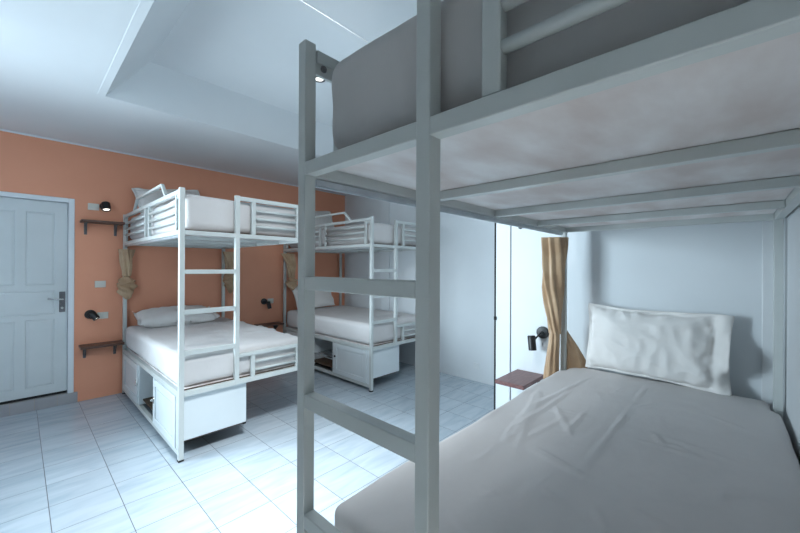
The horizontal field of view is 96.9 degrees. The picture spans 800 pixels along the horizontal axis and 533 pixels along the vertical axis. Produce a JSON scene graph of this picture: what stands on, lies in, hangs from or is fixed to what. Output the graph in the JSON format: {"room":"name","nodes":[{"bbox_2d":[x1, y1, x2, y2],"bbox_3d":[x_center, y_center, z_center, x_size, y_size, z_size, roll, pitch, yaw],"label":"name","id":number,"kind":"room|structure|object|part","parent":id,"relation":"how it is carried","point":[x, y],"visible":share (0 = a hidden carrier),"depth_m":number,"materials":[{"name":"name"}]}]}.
{"room":"dormitory","nodes":[
{"label":"dormitory","id":0,"kind":"room"},
{"bbox_2d":[0,131,344,401],"bbox_3d":[-2.833,-0.146,4.083,0.180,3.000,5.725,0,0,43],"label":"wall","id":1,"kind":"structure","parent":0,"point":[28,164],"depth_m":3.79,"materials":[{"name":"orange paint"}]},
{"bbox_2d":[0,191,74,404],"bbox_3d":[-3.519,0.287,3.281,0.149,1.917,0.735,0,0,43],"label":"door","id":2,"kind":"structure","parent":1,"relation":"in","point":[37,232],"depth_m":3.35,"materials":[{"name":"paint"}]},
{"bbox_3d":[-3.327,0.315,3.425,0.064,0.029,0.114,0,0,43],"label":"handle lever","id":3,"kind":"part","parent":2,"relation":"part of","materials":[{"name":"silver metal"}]},
{"bbox_3d":[-3.315,0.346,3.479,0.008,0.200,0.044,0,0,43],"label":"handle plate","id":4,"kind":"part","parent":2,"relation":"part of","materials":[{"name":"grey metal"}]},
{"bbox_2d":[0,392,77,417],"bbox_3d":[-3.600,1.297,3.304,0.244,0.104,0.862,0,0,43],"label":"trim","id":5,"kind":"structure","parent":1,"relation":"attached to","point":[14,408],"depth_m":3.33,"materials":[{"name":"tile"}]},
{"bbox_2d":[84,310,99,320],"bbox_3d":[-3.109,0.495,3.583,0.098,0.108,0.115,0,0,43],"label":"wall lamp","id":6,"kind":"object","parent":1,"relation":"attached to","point":[90,314],"visible":1,"depth_m":3.58,"materials":[{"name":"black metal"}]},
{"bbox_2d":[88,203,98,210],"bbox_3d":[-3.130,-0.610,3.621,0.013,0.068,0.088,0,0,43],"label":"wall switch","id":7,"kind":"object","parent":1,"relation":"attached to","point":[91,206],"visible":1,"depth_m":3.62,"materials":[{"name":"beige plastic"}]},
{"bbox_2d":[95,281,105,287],"bbox_3d":[-3.095,0.182,3.662,0.011,0.068,0.088,0,0,43],"label":"wall socket","id":8,"kind":"object","parent":1,"relation":"attached to","point":[97,283],"visible":1,"depth_m":3.66,"materials":[{"name":"beige plastic"}]},
{"bbox_2d":[79,340,124,357],"bbox_3d":[-3.033,0.854,3.607,0.180,0.139,0.340,0,0,43],"label":"wall shelf","id":9,"kind":"object","parent":1,"relation":"attached to","point":[116,343],"visible":1,"depth_m":3.57,"materials":[{"name":"brown wood"}]},
{"bbox_2d":[80,219,124,235],"bbox_3d":[-3.034,-0.391,3.617,0.160,0.137,0.337,0,0,43],"label":"wall shelf","id":10,"kind":"object","parent":1,"relation":"attached to","point":[85,221],"visible":1,"depth_m":3.58,"materials":[{"name":"brown wood"}]},
{"bbox_2d":[97,312,107,318],"bbox_3d":[-3.082,0.507,3.676,0.013,0.068,0.088,0,0,43],"label":"wall switch","id":11,"kind":"object","parent":1,"relation":"attached to","point":[103,315],"visible":0.98,"depth_m":3.67,"materials":[{"name":"beige plastic"}]},
{"bbox_2d":[99,201,110,211],"bbox_3d":[-3.031,-0.618,3.654,0.110,0.103,0.092,0,0,43],"label":"wall lamp","id":12,"kind":"object","parent":1,"relation":"attached to","point":[105,206],"visible":1,"depth_m":3.63,"materials":[{"name":"black metal"}]},
{"bbox_2d":[0,129,344,195],"bbox_3d":[-2.748,-1.214,4.030,0.012,0.016,5.355,0,0,43],"label":"trim","id":13,"kind":"structure","parent":1,"relation":"attached to","point":[0,129],"depth_m":3.90,"materials":[{"name":"paint"}]},
{"bbox_2d":[261,298,271,308],"bbox_3d":[-1.857,0.519,4.944,0.146,0.147,0.076,0,0,3],"label":"wall lamp","id":14,"kind":"object","parent":1,"relation":"attached to","point":[263,301],"visible":1,"depth_m":4.92,"materials":[{"name":"black metal"}]},
{"bbox_2d":[254,322,283,329],"bbox_3d":[-1.812,0.861,4.920,0.180,0.139,0.350,0,0,43],"label":"wall shelf","id":15,"kind":"object","parent":1,"relation":"attached to","point":[275,324],"visible":0.67,"depth_m":4.92,"materials":[{"name":"brown wood"}]},
{"bbox_2d":[0,0,442,194],"bbox_3d":[-0.401,-1.427,1.831,6.645,0.424,5.685,0,0,43],"label":"ceiling","id":16,"kind":"structure","parent":0,"point":[210,84],"depth_m":2.52,"materials":[{"name":"paint"}]},
{"bbox_2d":[98,0,368,95],"bbox_3d":[-0.456,-1.211,2.968,1.847,0.005,2.966,0,0,43],"label":"trim","id":17,"kind":"structure","parent":16,"relation":"attached to","point":[144,6],"depth_m":1.83,"materials":[{"name":"paint"}]},
{"bbox_2d":[316,77,324,82],"bbox_3d":[-0.632,-1.464,2.771,0.100,0.008,0.100,0,0,43],"label":"recessed light","id":18,"kind":"object","parent":16,"relation":"in","point":[319,80],"visible":0.44,"depth_m":2.79,"materials":[{"name":"grey metal"}]},
{"bbox_2d":[0,362,493,532],"bbox_3d":[-0.479,1.401,1.887,6.865,0.080,5.725,0,0,43],"label":"floor","id":19,"kind":"structure","parent":0,"point":[96,465],"depth_m":2.46,"materials":[{"name":"tile"}]},
{"bbox_2d":[122,184,297,462],"bbox_3d":[-1.896,0.352,3.484,1.957,2.011,1.060,0,0,43],"label":"bunk bed","id":20,"kind":"object","parent":19,"relation":"on","point":[181,413],"visible":0.79,"depth_m":2.74,"materials":[{"name":"white metal"}]},
{"bbox_3d":[-2.933,0.395,3.779,0.033,1.893,0.033,0,0,43],"label":"post","id":21,"kind":"part","parent":20,"relation":"part of","materials":[{"name":"white metal"}]},
{"bbox_2d":[117,249,137,299],"bbox_3d":[-2.888,0.086,3.759,0.136,0.536,0.182,0,0,43],"label":"curtain","id":22,"kind":"object","parent":20,"relation":"hanging from","point":[126,286],"visible":1,"depth_m":3.72,"materials":[{"name":"beige fabric"}]},
{"bbox_3d":[-2.659,1.094,3.506,0.630,0.362,0.024,0,0,43],"label":"cabinet door","id":23,"kind":"part","parent":20,"relation":"part of","materials":[{"name":"white wood"}]},
{"bbox_3d":[-2.207,-0.594,3.110,1.118,0.124,0.023,0,0,43],"label":"raised handrail","id":24,"kind":"part","parent":20,"relation":"part of","materials":[{"name":"white metal"}]},
{"bbox_3d":[-2.233,1.298,3.124,1.889,0.035,0.031,0,0,43],"label":"rail","id":25,"kind":"part","parent":20,"relation":"part of","materials":[{"name":"white metal"}]},
{"bbox_3d":[-2.232,0.892,3.124,1.889,0.037,0.031,0,0,43],"label":"rail","id":26,"kind":"part","parent":20,"relation":"part of","materials":[{"name":"white metal"}]},
{"bbox_3d":[-2.227,-0.242,3.126,1.889,0.032,0.031,0,0,43],"label":"rail","id":27,"kind":"part","parent":20,"relation":"part of","materials":[{"name":"white metal"}]},
{"bbox_3d":[-2.223,-0.214,3.118,1.852,0.018,0.018,0,0,43],"label":"curtain rail","id":28,"kind":"part","parent":20,"relation":"part of","materials":[{"name":"metal"}]},
{"bbox_3d":[-1.794,1.096,2.703,0.590,0.362,0.024,0,0,43],"label":"cabinet door","id":29,"kind":"part","parent":20,"relation":"part of","materials":[{"name":"white wood"}]},
{"bbox_3d":[-2.590,-0.242,4.147,0.033,0.032,0.969,0,0,43],"label":"head rail","id":30,"kind":"part","parent":20,"relation":"part of","materials":[{"name":"white metal"}]},
{"bbox_3d":[-1.525,0.397,2.471,0.033,1.896,0.033,0,0,43],"label":"post","id":31,"kind":"part","parent":20,"relation":"part of","materials":[{"name":"white metal"}]},
{"bbox_2d":[143,397,242,441],"bbox_3d":[-2.072,1.237,3.295,1.857,0.014,0.433,0,0,43],"label":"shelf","id":32,"kind":"object","parent":20,"relation":"attached to","point":[146,400],"depth_m":2.70,"materials":[{"name":"white wood"}]},
{"bbox_2d":[126,317,297,385],"bbox_3d":[-1.880,0.738,3.487,1.861,0.256,1.032,0,0,43],"label":"mattress","id":33,"kind":"object","parent":20,"relation":"on","point":[158,346],"visible":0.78,"depth_m":3.00,"materials":[{"name":"white fabric"}]},
{"bbox_2d":[133,305,219,327],"bbox_3d":[-2.462,0.543,3.918,0.761,0.203,0.414,0,0,-43],"label":"pillow","id":34,"kind":"object","parent":33,"relation":"on","point":[161,316],"visible":0.82,"depth_m":3.76,"materials":[{"name":"white fabric"}]},
{"bbox_2d":[130,194,294,239],"bbox_3d":[-1.884,-0.398,3.495,1.868,0.266,0.964,0,0,43],"label":"mattress","id":35,"kind":"object","parent":20,"relation":"on","point":[203,213],"visible":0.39,"depth_m":2.77,"materials":[{"name":"white fabric"}]},
{"bbox_2d":[131,188,199,213],"bbox_3d":[-2.591,-0.719,4.011,0.195,0.422,0.705,0,0,38],"label":"pillow","id":36,"kind":"object","parent":35,"relation":"on","point":[137,192],"visible":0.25,"depth_m":3.86,"materials":[{"name":"white fabric"}]},
{"bbox_3d":[-1.381,1.073,2.665,0.014,0.318,0.445,0,0,43],"label":"cabinet panel","id":37,"kind":"part","parent":20,"relation":"part of","materials":[{"name":"white wood"}]},
{"bbox_3d":[-2.252,0.399,4.513,0.033,1.893,0.033,0,0,43],"label":"post","id":38,"kind":"part","parent":20,"relation":"part of","materials":[{"name":"white metal"}]},
{"bbox_2d":[223,251,233,292],"bbox_3d":[-2.173,0.079,4.510,0.130,0.532,0.168,0,0,43],"label":"curtain","id":39,"kind":"object","parent":20,"relation":"hanging from","point":[228,279],"visible":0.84,"depth_m":4.48,"materials":[{"name":"beige fabric"}]},
{"bbox_3d":[-1.187,0.896,2.837,0.032,0.037,0.969,0,0,43],"label":"foot rail","id":40,"kind":"part","parent":20,"relation":"part of","materials":[{"name":"white metal"}]},
{"bbox_3d":[-1.181,-0.238,2.839,0.032,0.032,0.969,0,0,43],"label":"foot rail","id":41,"kind":"part","parent":20,"relation":"part of","materials":[{"name":"white metal"}]},
{"bbox_3d":[-1.545,-0.238,3.860,1.889,0.032,0.031,0,0,43],"label":"rail","id":42,"kind":"part","parent":20,"relation":"part of","materials":[{"name":"white metal"}]},
{"bbox_2d":[283,212,415,391],"bbox_3d":[-0.655,0.359,4.857,1.887,2.011,1.058,0,0,43],"label":"bunk bed","id":43,"kind":"object","parent":19,"relation":"on","point":[360,363],"visible":0.61,"depth_m":4.14,"materials":[{"name":"white metal"}]},
{"bbox_3d":[-1.667,0.402,5.128,0.033,1.893,0.033,0,0,43],"label":"post","id":44,"kind":"part","parent":43,"relation":"part of","materials":[{"name":"white metal"}]},
{"bbox_2d":[281,253,297,290],"bbox_3d":[-1.580,0.081,5.060,0.140,0.530,0.257,0,0,43],"label":"curtain","id":45,"kind":"object","parent":43,"relation":"hanging from","point":[290,260],"visible":1,"depth_m":5.05,"materials":[{"name":"beige fabric"}]},
{"bbox_3d":[-1.419,1.101,4.878,0.560,0.362,0.024,0,0,43],"label":"cabinet door","id":46,"kind":"part","parent":43,"relation":"part of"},
{"bbox_3d":[-0.991,0.899,4.497,1.819,0.037,0.031,0,0,43],"label":"rail","id":47,"kind":"part","parent":43,"relation":"part of","materials":[{"name":"white metal"}]},
{"bbox_3d":[-0.986,-0.234,4.498,1.819,0.032,0.031,0,0,43],"label":"rail","id":48,"kind":"part","parent":43,"relation":"part of","materials":[{"name":"white metal"}]},
{"bbox_3d":[-1.324,-0.234,5.495,0.033,0.032,0.969,0,0,43],"label":"head rail","id":49,"kind":"part","parent":43,"relation":"part of","materials":[{"name":"white metal"}]},
{"bbox_3d":[-0.982,-0.206,4.490,1.782,0.018,0.018,0,0,43],"label":"curtain rail","id":50,"kind":"part","parent":43,"relation":"part of","materials":[{"name":"metal"}]},
{"bbox_3d":[-0.967,-0.586,4.483,1.079,0.124,0.023,0,0,43],"label":"raised handrail","id":51,"kind":"part","parent":43,"relation":"part of","materials":[{"name":"white metal"}]},
{"bbox_3d":[-0.985,0.406,5.862,0.033,1.893,0.033,0,0,43],"label":"post","id":52,"kind":"part","parent":43,"relation":"part of","materials":[{"name":"white metal"}]},
{"bbox_3d":[-0.993,1.305,4.496,1.819,0.035,0.031,0,0,43],"label":"rail","id":53,"kind":"part","parent":43,"relation":"part of","materials":[{"name":"white metal"}]},
{"bbox_3d":[-0.580,1.104,4.099,0.590,0.362,0.024,0,0,43],"label":"cabinet door","id":54,"kind":"part","parent":43,"relation":"part of","materials":[{"name":"white wood"}]},
{"bbox_2d":[287,305,414,343],"bbox_3d":[-0.641,0.741,4.858,1.793,0.262,1.028,0,0,43],"label":"mattress","id":55,"kind":"object","parent":43,"relation":"on","point":[351,323],"visible":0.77,"depth_m":4.35,"materials":[{"name":"white fabric"}]},
{"bbox_2d":[292,286,334,309],"bbox_3d":[-1.306,0.440,5.341,0.202,0.410,0.702,0,0,41],"label":"pillow","id":56,"kind":"object","parent":55,"relation":"on","point":[322,298],"visible":0.36,"depth_m":5.36,"materials":[{"name":"white fabric"}]},
{"bbox_2d":[289,223,415,247],"bbox_3d":[-0.643,-0.381,4.866,1.799,0.249,0.964,0,0,43],"label":"mattress","id":57,"kind":"object","parent":43,"relation":"on","point":[383,233],"visible":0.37,"depth_m":4.18,"materials":[{"name":"white fabric"}]},
{"bbox_2d":[315,211,333,228],"bbox_3d":[-1.287,-0.693,5.384,0.177,0.374,0.672,0,0,40],"label":"pillow","id":58,"kind":"object","parent":57,"relation":"on","point":[323,220],"visible":0.2,"depth_m":5.46,"materials":[{"name":"white fabric"}]},
{"bbox_2d":[314,355,396,378],"bbox_3d":[-0.832,1.245,4.667,1.787,0.014,0.433,0,0,43],"label":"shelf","id":59,"kind":"object","parent":43,"relation":"attached to","point":[325,361],"depth_m":4.57,"materials":[{"name":"white wood"}]},
{"bbox_3d":[-0.310,0.405,3.867,0.033,1.896,0.033,0,0,43],"label":"post","id":60,"kind":"part","parent":43,"relation":"part of","materials":[{"name":"white metal"}]},
{"bbox_3d":[-0.304,-0.230,5.232,1.819,0.032,0.031,0,0,43],"label":"rail","id":61,"kind":"part","parent":43,"relation":"part of","materials":[{"name":"white metal"}]},
{"bbox_3d":[-0.166,1.081,4.061,0.014,0.318,0.445,0,0,43],"label":"cabinet panel","id":62,"kind":"part","parent":43,"relation":"part of","materials":[{"name":"white wood"}]},
{"bbox_3d":[0.028,0.903,4.233,0.032,0.037,0.969,0,0,43],"label":"foot rail","id":63,"kind":"part","parent":43,"relation":"part of","materials":[{"name":"white metal"}]},
{"bbox_3d":[0.033,-0.230,4.235,0.032,0.032,0.969,0,0,43],"label":"foot rail","id":64,"kind":"part","parent":43,"relation":"part of","materials":[{"name":"white metal"}]},
{"bbox_2d":[297,0,799,532],"bbox_3d":[0.730,0.360,1.244,0.980,2.011,1.887,0,0,43],"label":"bunk bed","id":65,"kind":"object","parent":19,"relation":"on","point":[697,122],"visible":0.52,"depth_m":0.66,"materials":[{"name":"grey metal"}]},
{"bbox_3d":[-0.232,0.400,0.871,0.030,1.896,0.030,0,0,43],"label":"post","id":66,"kind":"part","parent":65,"relation":"part of","materials":[{"name":"white metal"}]},
{"bbox_3d":[0.394,-0.205,1.546,0.018,0.018,1.784,0,0,43],"label":"curtain rail","id":67,"kind":"part","parent":65,"relation":"part of","materials":[{"name":"metal"}]},
{"bbox_3d":[0.402,-0.233,1.552,0.028,0.032,1.824,0,0,43],"label":"rail","id":68,"kind":"part","parent":65,"relation":"part of","materials":[{"name":"white metal"}]},
{"bbox_2d":[332,0,750,149],"bbox_3d":[0.737,-0.383,1.236,0.889,0.257,1.805,0,0,43],"label":"mattress","id":69,"kind":"object","parent":65,"relation":"on","point":[374,87],"visible":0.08,"depth_m":0.60,"materials":[{"name":"white fabric"}]},
{"bbox_3d":[0.110,-0.235,0.558,0.894,0.032,0.030,0,0,43],"label":"foot rail","id":70,"kind":"part","parent":65,"relation":"part of","materials":[{"name":"white metal"}]},
{"bbox_3d":[1.030,0.409,2.230,0.030,1.893,0.030,0,0,43],"label":"post","id":71,"kind":"part","parent":65,"relation":"part of","materials":[{"name":"white metal"}]},
{"bbox_2d":[541,237,586,378],"bbox_3d":[1.028,0.264,2.218,0.319,0.888,0.090,0,0,-10],"label":"curtain","id":72,"kind":"object","parent":65,"relation":"hanging from","point":[554,249],"visible":0.89,"depth_m":2.18,"materials":[{"name":"beige fabric"}]},
{"bbox_2d":[335,368,799,532],"bbox_3d":[0.795,0.746,1.299,0.959,0.254,1.886,0,0,43],"label":"mattress","id":73,"kind":"object","parent":65,"relation":"on","point":[578,450],"visible":0.99,"depth_m":1.10,"materials":[{"name":"white fabric"}]},
{"bbox_2d":[585,303,734,395],"bbox_3d":[1.408,0.433,1.982,0.164,0.409,0.669,0,0,-44],"label":"pillow","id":74,"kind":"object","parent":73,"relation":"on","point":[692,350],"visible":1,"depth_m":1.91,"materials":[{"name":"white fabric"}]},
{"bbox_3d":[1.372,-0.228,1.916,0.894,0.032,0.030,0,0,43],"label":"head rail","id":75,"kind":"part","parent":65,"relation":"part of","materials":[{"name":"white metal"}]},
{"bbox_3d":[1.708,0.411,1.601,0.030,1.893,0.030,0,0,43],"label":"post","id":76,"kind":"part","parent":65,"relation":"part of","materials":[{"name":"white metal"}]},
{"bbox_3d":[1.079,-0.231,0.922,0.028,0.032,1.824,0,0,43],"label":"rail","id":77,"kind":"part","parent":65,"relation":"part of","materials":[{"name":"white metal"}]},
{"bbox_2d":[344,194,494,385],"bbox_3d":[0.449,-0.131,4.791,4.025,3.000,0.180,0,0,43],"label":"wall","id":78,"kind":"structure","parent":0,"point":[466,243],"depth_m":4.45,"materials":[{"name":"white paint"}]},
{"bbox_2d":[381,200,389,310],"bbox_3d":[-0.219,0.079,5.275,0.180,2.576,0.018,0,0,43],"label":"trim","id":79,"kind":"structure","parent":78,"relation":"attached to","point":[385,206],"depth_m":5.26,"materials":[{"name":"white paint"}]},
{"bbox_2d":[510,221,761,399],"bbox_3d":[1.875,-0.128,2.630,1.807,3.000,1.405,0,0,43],"label":"wall","id":80,"kind":"structure","parent":0,"point":[706,268],"depth_m":2.06,"materials":[{"name":"white paint"}]},
{"bbox_2d":[494,223,496,409],"bbox_3d":[0.741,0.080,2.727,0.022,2.576,0.036,0,0,43],"label":"trim","id":81,"kind":"structure","parent":80,"relation":"attached to","point":[495,317],"depth_m":2.72,"materials":[{"name":"black rubber"}]},
{"bbox_2d":[496,223,510,408],"bbox_3d":[0.780,0.080,2.683,0.114,2.576,0.006,0,0,43],"label":"trim","id":82,"kind":"structure","parent":80,"relation":"attached to","point":[503,232],"depth_m":2.68,"materials":[{"name":"white paint"}]},
{"bbox_2d":[510,273,510,399],"bbox_3d":[0.827,0.080,2.643,0.006,2.576,0.002,0,0,43],"label":"trim","id":83,"kind":"structure","parent":80,"relation":"attached to","point":[510,273],"depth_m":2.64,"materials":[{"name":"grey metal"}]},
{"bbox_2d":[495,369,542,389],"bbox_3d":[0.819,0.812,2.415,0.196,0.120,0.340,0,0,43],"label":"wall shelf","id":84,"kind":"object","parent":80,"relation":"attached to","point":[518,379],"visible":0.82,"depth_m":2.36,"materials":[{"name":"brown wood"}]},
{"bbox_2d":[527,326,548,350],"bbox_3d":[0.954,0.499,2.462,0.146,0.162,0.079,0,0,-12],"label":"wall lamp","id":85,"kind":"object","parent":80,"relation":"attached to","point":[542,332],"visible":0.97,"depth_m":2.44,"materials":[{"name":"black metal"}]},
{"bbox_2d":[762,220,772,410],"bbox_3d":[1.800,0.411,1.729,0.050,1.320,0.012,0,0,43],"label":"trim","id":86,"kind":"structure","parent":80,"relation":"attached to","point":[767,226],"depth_m":1.73,"materials":[{"name":"white paint"}]},
{"bbox_2d":[783,190,799,464],"bbox_3d":[1.217,-0.133,0.815,0.300,3.000,2.150,0,0,43],"label":"wall","id":87,"kind":"structure","parent":0,"point":[791,338],"depth_m":1.43,"materials":[{"name":"white paint"}]}
]}

